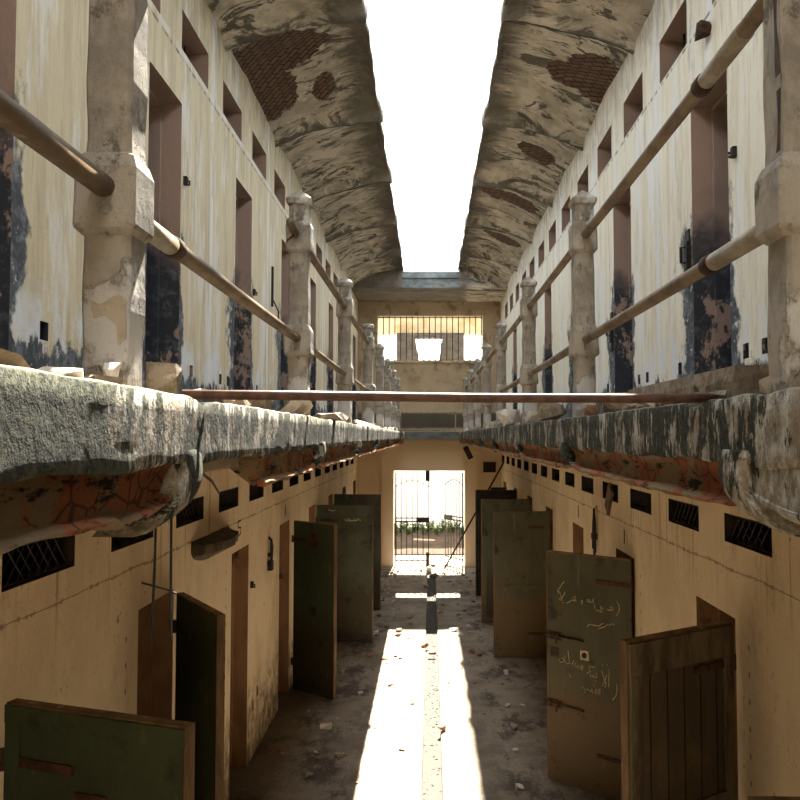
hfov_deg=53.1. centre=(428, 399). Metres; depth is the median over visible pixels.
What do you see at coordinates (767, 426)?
balcony ledge
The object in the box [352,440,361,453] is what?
trim
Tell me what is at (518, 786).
stone
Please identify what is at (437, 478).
wall
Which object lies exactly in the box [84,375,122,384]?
chunk
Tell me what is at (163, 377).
chunk
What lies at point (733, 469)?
trim
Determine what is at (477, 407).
railing post
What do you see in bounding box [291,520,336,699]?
door
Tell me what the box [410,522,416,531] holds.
weed
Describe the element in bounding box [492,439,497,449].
trim
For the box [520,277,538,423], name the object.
railing post
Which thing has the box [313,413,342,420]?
chunk
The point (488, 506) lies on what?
door
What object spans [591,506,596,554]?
iron bracket
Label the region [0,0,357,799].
wall
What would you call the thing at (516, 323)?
pipe
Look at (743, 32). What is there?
pipe
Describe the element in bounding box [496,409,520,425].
chunk
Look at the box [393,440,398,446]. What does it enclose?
trim
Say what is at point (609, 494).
board
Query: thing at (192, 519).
air vent
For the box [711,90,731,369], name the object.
door frame
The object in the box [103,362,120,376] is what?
chunk
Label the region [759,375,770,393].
chunk
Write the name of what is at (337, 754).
stone
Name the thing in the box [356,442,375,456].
trim
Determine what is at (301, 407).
chunk
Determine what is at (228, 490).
air vent
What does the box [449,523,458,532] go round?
weed
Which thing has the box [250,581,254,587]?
hook
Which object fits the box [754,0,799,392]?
railing post
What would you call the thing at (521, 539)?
door
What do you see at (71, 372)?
chunk
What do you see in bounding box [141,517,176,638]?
rods
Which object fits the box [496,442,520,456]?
trim
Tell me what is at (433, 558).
yard
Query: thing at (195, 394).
bar
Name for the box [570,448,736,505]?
trim
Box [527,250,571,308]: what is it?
pipe
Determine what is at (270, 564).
lock hasp
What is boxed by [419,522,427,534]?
weed
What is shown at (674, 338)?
wall
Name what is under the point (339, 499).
door
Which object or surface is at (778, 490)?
trim
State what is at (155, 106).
door frame
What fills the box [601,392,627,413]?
chunk
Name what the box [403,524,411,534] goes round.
weed
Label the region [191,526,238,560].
canopy
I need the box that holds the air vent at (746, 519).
[729,514,771,554]
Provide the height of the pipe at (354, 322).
0.046 m
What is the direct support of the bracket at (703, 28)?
attached to the wall at (674, 338)
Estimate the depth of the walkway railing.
17.78 m
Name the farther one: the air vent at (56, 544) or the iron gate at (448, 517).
the iron gate at (448, 517)
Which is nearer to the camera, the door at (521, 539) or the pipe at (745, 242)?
the pipe at (745, 242)
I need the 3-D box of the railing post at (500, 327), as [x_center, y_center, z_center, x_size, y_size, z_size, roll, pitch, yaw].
[0.768,-0.271,8.470,0.132,1.143,0.131,0,-3,0]
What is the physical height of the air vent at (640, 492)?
0.165 m
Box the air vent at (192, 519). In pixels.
[176,497,199,525]
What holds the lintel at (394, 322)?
on the piers
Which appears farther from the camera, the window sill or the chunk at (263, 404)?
the window sill
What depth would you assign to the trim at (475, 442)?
11.68 m
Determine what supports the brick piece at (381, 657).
on the floor at (475, 735)
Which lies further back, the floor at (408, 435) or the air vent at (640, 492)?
the floor at (408, 435)
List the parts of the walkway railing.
rail, rail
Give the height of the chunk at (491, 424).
0.110 m
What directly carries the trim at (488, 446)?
attached to the wall at (674, 338)
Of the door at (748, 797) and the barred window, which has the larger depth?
the barred window
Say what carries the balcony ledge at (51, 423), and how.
attached to the floor at (219, 464)
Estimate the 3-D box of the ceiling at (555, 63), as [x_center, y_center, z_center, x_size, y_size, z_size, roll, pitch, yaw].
[1.130,-3.223,6.111,1.100,0.812,21.920,0,-3,0]
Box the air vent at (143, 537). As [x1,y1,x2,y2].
[111,533,148,549]
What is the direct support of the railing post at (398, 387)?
on the balcony ledge at (51, 423)
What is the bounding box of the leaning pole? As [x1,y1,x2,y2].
[444,462,504,567]
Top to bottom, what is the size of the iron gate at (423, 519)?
2.120 m
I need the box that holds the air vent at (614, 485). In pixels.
[605,482,617,501]
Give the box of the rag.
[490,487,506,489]
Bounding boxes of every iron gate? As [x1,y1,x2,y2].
[395,472,428,563]
[444,471,463,563]
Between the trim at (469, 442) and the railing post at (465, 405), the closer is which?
the trim at (469, 442)
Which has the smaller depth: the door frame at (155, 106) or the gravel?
the door frame at (155, 106)
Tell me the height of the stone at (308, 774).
0.041 m
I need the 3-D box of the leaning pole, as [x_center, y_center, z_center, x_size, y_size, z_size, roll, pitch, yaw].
[1.012,2.585,17.852,1.498,2.441,0.040,-1,-3,29]
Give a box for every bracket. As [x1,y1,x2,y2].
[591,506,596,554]
[694,20,711,41]
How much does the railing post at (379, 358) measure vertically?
1.143 m
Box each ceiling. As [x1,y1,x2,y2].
[206,0,507,301]
[458,0,654,284]
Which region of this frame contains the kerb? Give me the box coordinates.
[618,365,768,410]
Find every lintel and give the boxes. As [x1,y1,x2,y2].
[378,318,480,334]
[382,450,477,450]
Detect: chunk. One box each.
[0,348,29,367]
[37,366,83,377]
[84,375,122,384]
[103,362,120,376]
[145,362,181,393]
[214,400,250,405]
[247,400,271,409]
[279,400,312,414]
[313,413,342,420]
[335,412,348,421]
[352,420,376,426]
[485,420,495,427]
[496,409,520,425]
[525,410,540,423]
[537,403,566,420]
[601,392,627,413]
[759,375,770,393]
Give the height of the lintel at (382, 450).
0.020 m
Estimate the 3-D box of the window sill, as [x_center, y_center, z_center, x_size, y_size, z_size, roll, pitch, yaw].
[0.025,-0.881,18.633,2.650,0.055,0.050,0,-3,0]
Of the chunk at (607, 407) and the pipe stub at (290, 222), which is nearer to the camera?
the chunk at (607, 407)
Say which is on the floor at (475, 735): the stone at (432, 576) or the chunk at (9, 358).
the stone at (432, 576)
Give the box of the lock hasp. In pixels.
[267,536,273,570]
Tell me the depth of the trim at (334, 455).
4.82 m
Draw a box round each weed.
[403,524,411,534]
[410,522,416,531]
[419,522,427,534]
[432,525,440,534]
[435,522,444,532]
[444,519,451,533]
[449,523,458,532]
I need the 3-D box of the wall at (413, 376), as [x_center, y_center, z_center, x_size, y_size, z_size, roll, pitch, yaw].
[0.000,0.543,18.744,8.600,6.600,0.300,0,-3,0]
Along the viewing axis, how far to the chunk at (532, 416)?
5.57 m
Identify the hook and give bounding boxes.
[183,176,190,185]
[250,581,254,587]
[728,146,736,158]
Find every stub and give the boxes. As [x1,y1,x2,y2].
[285,218,298,242]
[426,552,428,565]
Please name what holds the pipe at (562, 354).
attached to the railing post at (582, 250)
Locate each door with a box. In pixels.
[0,698,194,799]
[172,592,225,799]
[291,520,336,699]
[315,505,372,641]
[333,494,380,609]
[475,490,515,595]
[481,499,532,622]
[493,511,551,657]
[543,550,633,799]
[620,620,736,799]
[747,796,799,799]
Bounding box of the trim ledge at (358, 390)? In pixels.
[358,390,494,391]
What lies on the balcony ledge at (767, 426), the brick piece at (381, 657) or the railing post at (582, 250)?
the railing post at (582, 250)
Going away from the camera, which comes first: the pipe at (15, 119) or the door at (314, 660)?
the pipe at (15, 119)
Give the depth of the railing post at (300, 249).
3.92 m
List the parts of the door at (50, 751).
latch plate, panel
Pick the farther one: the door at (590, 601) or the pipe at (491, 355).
the pipe at (491, 355)
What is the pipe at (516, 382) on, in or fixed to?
attached to the railing post at (500, 327)
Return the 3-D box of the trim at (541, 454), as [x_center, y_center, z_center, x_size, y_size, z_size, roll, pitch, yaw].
[1.175,0.333,5.060,1.005,0.130,2.100,0,-3,0]
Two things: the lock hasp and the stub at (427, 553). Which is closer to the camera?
the lock hasp
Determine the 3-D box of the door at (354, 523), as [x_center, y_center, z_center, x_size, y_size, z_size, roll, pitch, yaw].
[-1.232,2.522,11.660,0.849,1.969,0.066,0,-3,1]
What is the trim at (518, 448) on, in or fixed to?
attached to the balcony ledge at (767, 426)
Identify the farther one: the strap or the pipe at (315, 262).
the strap
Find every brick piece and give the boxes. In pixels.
[379,656,387,659]
[421,641,428,647]
[437,723,445,731]
[584,405,598,415]
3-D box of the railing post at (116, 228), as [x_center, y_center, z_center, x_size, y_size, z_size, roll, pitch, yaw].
[-0.617,-0.581,1.587,0.125,1.143,0.125,0,-3,0]
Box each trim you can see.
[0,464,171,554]
[92,449,202,536]
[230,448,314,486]
[311,442,325,467]
[314,444,357,468]
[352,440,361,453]
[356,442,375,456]
[373,439,378,448]
[375,441,386,451]
[386,440,393,448]
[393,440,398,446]
[459,439,466,444]
[466,439,472,446]
[472,440,482,448]
[482,441,496,451]
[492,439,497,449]
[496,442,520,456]
[514,440,522,454]
[519,444,572,468]
[560,442,575,465]
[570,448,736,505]
[718,449,799,536]
[749,466,799,524]
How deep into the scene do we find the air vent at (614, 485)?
7.31 m
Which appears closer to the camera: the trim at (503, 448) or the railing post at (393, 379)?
the trim at (503, 448)
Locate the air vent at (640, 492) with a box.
[633,489,650,512]
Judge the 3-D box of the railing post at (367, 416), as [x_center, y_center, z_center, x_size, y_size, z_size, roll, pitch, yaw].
[-0.639,-0.252,8.472,0.163,1.105,0.168,0,-3,0]
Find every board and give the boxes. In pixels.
[483,462,495,471]
[604,483,613,514]
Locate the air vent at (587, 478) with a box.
[584,476,592,492]
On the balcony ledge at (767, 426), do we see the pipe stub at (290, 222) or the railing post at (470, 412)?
the railing post at (470, 412)
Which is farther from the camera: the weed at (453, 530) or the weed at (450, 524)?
the weed at (453, 530)
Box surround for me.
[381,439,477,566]
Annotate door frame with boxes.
[137,602,152,715]
[145,88,161,381]
[229,553,233,768]
[234,197,237,389]
[628,202,632,388]
[631,557,634,636]
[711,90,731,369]
[717,608,737,799]
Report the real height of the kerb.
0.091 m
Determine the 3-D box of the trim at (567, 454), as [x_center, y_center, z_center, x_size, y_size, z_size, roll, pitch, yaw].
[0.723,0.269,3.860,0.144,0.130,0.269,0,-3,0]
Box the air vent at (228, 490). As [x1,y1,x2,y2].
[219,488,234,510]
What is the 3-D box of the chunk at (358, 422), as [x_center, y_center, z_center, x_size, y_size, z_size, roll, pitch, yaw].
[-0.572,0.201,6.999,0.211,0.063,0.193,2,-3,-39]
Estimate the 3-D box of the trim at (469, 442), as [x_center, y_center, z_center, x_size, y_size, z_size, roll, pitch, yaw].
[1.175,0.715,13.572,1.005,0.129,2.020,0,-3,0]
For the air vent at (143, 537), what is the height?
0.170 m
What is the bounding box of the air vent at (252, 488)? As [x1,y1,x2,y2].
[249,484,260,499]
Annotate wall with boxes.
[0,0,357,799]
[357,302,500,565]
[394,333,463,527]
[500,0,799,799]
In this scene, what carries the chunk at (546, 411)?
on the balcony ledge at (767, 426)
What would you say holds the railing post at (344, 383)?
on the balcony ledge at (51, 423)
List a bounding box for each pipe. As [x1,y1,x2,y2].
[0,89,114,196]
[149,221,300,341]
[311,253,346,308]
[314,347,345,375]
[351,317,369,343]
[354,378,368,391]
[486,349,495,361]
[500,315,521,343]
[500,378,519,392]
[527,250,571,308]
[527,346,568,375]
[581,0,762,238]
[582,225,762,342]
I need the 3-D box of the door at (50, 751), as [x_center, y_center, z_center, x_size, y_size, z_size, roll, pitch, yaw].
[-1.224,2.119,2.873,0.832,1.964,0.066,-1,-3,19]
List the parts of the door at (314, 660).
peephole plate, name plate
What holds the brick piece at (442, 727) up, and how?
on the floor at (475, 735)
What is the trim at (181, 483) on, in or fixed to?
attached to the balcony ledge at (51, 423)
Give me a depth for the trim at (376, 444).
8.14 m
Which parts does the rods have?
rod, rod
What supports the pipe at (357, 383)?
attached to the railing post at (367, 416)
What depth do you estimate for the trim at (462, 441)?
16.02 m
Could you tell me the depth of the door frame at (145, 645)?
5.13 m
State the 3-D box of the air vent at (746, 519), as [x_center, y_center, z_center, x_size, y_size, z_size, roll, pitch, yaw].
[1.710,0.706,4.228,0.010,0.165,0.635,0,-3,0]
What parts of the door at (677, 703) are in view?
rail, rail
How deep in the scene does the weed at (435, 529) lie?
23.04 m
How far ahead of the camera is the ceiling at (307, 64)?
8.61 m
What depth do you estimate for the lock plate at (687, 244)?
5.13 m
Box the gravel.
[423,580,441,799]
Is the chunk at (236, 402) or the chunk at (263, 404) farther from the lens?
the chunk at (263, 404)
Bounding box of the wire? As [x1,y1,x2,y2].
[202,472,219,493]
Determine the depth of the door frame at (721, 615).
4.96 m
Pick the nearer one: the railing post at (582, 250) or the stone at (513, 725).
the railing post at (582, 250)
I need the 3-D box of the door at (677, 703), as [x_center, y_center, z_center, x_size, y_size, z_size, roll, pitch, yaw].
[1.302,2.179,4.077,0.843,1.974,0.097,2,-3,-32]
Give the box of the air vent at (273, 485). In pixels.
[272,481,280,491]
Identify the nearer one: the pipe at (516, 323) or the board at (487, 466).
the pipe at (516, 323)
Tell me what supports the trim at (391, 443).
attached to the wall at (217, 134)
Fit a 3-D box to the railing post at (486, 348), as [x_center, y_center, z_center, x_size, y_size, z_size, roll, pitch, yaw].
[0.767,-0.179,10.519,0.133,1.143,0.131,0,-3,0]
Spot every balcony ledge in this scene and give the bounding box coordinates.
[0,364,404,485]
[459,387,799,469]
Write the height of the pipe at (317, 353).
0.046 m
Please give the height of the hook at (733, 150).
0.062 m
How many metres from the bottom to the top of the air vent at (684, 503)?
0.165 m
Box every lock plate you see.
[606,312,613,351]
[679,229,690,271]
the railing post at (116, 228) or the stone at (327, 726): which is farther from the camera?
the stone at (327, 726)
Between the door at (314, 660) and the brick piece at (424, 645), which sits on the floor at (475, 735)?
the brick piece at (424, 645)
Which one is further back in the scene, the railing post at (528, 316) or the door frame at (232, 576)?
the door frame at (232, 576)
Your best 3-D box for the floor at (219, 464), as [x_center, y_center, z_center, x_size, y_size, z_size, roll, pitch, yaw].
[-2.335,0.322,6.792,3.430,0.168,23.600,0,-3,0]
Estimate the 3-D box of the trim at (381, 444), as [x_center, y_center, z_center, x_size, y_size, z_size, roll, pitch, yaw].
[-1.088,0.525,9.336,1.120,0.129,2.100,0,-3,0]
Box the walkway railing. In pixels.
[400,412,455,431]
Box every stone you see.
[305,771,313,777]
[320,722,331,729]
[334,752,345,757]
[429,573,437,578]
[510,722,517,730]
[515,783,523,789]
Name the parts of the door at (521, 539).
panel, rail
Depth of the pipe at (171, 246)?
2.30 m
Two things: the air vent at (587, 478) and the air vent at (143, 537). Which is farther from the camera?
the air vent at (587, 478)
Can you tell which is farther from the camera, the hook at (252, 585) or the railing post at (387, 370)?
the railing post at (387, 370)
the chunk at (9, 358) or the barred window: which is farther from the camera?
the barred window
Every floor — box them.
[203,458,238,471]
[229,563,612,799]
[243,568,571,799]
[405,432,458,438]
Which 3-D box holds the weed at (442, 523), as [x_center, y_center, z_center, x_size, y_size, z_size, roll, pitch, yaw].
[0.387,3.774,23.612,0.410,0.332,0.283,0,-3,0]
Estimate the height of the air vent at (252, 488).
0.170 m
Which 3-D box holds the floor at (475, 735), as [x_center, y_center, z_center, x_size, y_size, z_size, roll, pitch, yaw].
[0.000,3.337,6.857,8.400,0.059,24.000,0,-3,0]
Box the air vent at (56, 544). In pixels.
[1,537,68,588]
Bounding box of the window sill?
[373,361,481,362]
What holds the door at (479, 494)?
in the wall at (674, 338)
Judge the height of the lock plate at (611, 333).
0.360 m
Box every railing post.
[72,0,153,387]
[283,190,313,415]
[335,277,353,423]
[360,324,375,422]
[375,343,384,428]
[384,358,391,427]
[391,369,396,427]
[396,377,400,428]
[462,377,467,430]
[467,369,473,430]
[473,358,481,429]
[482,343,491,428]
[495,321,507,426]
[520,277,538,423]
[568,190,598,417]
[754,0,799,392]
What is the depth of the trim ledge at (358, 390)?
18.60 m
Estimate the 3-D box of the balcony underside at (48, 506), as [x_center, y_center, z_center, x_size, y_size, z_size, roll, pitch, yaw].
[-1.088,0.135,0.720,1.120,0.126,2.150,0,-3,0]
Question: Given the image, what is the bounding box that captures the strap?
[271,266,278,318]
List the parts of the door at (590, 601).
keeper plate, peephole plate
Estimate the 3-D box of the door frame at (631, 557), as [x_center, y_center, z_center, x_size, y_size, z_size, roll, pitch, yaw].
[1.917,2.308,6.803,0.215,2.000,0.640,0,-3,0]
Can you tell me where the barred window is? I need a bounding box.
[378,316,482,360]
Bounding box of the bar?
[182,390,711,402]
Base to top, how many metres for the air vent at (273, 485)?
0.170 m
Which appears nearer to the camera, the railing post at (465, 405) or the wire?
the wire
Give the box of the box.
[463,446,472,459]
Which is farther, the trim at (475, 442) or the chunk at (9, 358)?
the trim at (475, 442)
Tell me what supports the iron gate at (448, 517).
attached to the wall at (413, 376)
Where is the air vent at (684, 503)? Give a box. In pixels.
[672,499,698,528]
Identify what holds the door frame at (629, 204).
attached to the wall at (674, 338)
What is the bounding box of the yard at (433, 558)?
[394,554,461,566]
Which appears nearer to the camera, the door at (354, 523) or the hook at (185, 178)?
the hook at (185, 178)
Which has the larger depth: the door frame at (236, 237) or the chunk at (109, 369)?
the door frame at (236, 237)
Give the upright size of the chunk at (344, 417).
0.077 m
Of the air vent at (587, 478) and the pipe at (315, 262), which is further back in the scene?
the air vent at (587, 478)
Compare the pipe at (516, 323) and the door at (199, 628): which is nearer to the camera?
the door at (199, 628)
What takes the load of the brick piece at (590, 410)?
on the balcony ledge at (767, 426)
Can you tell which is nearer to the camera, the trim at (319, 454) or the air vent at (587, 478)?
the trim at (319, 454)

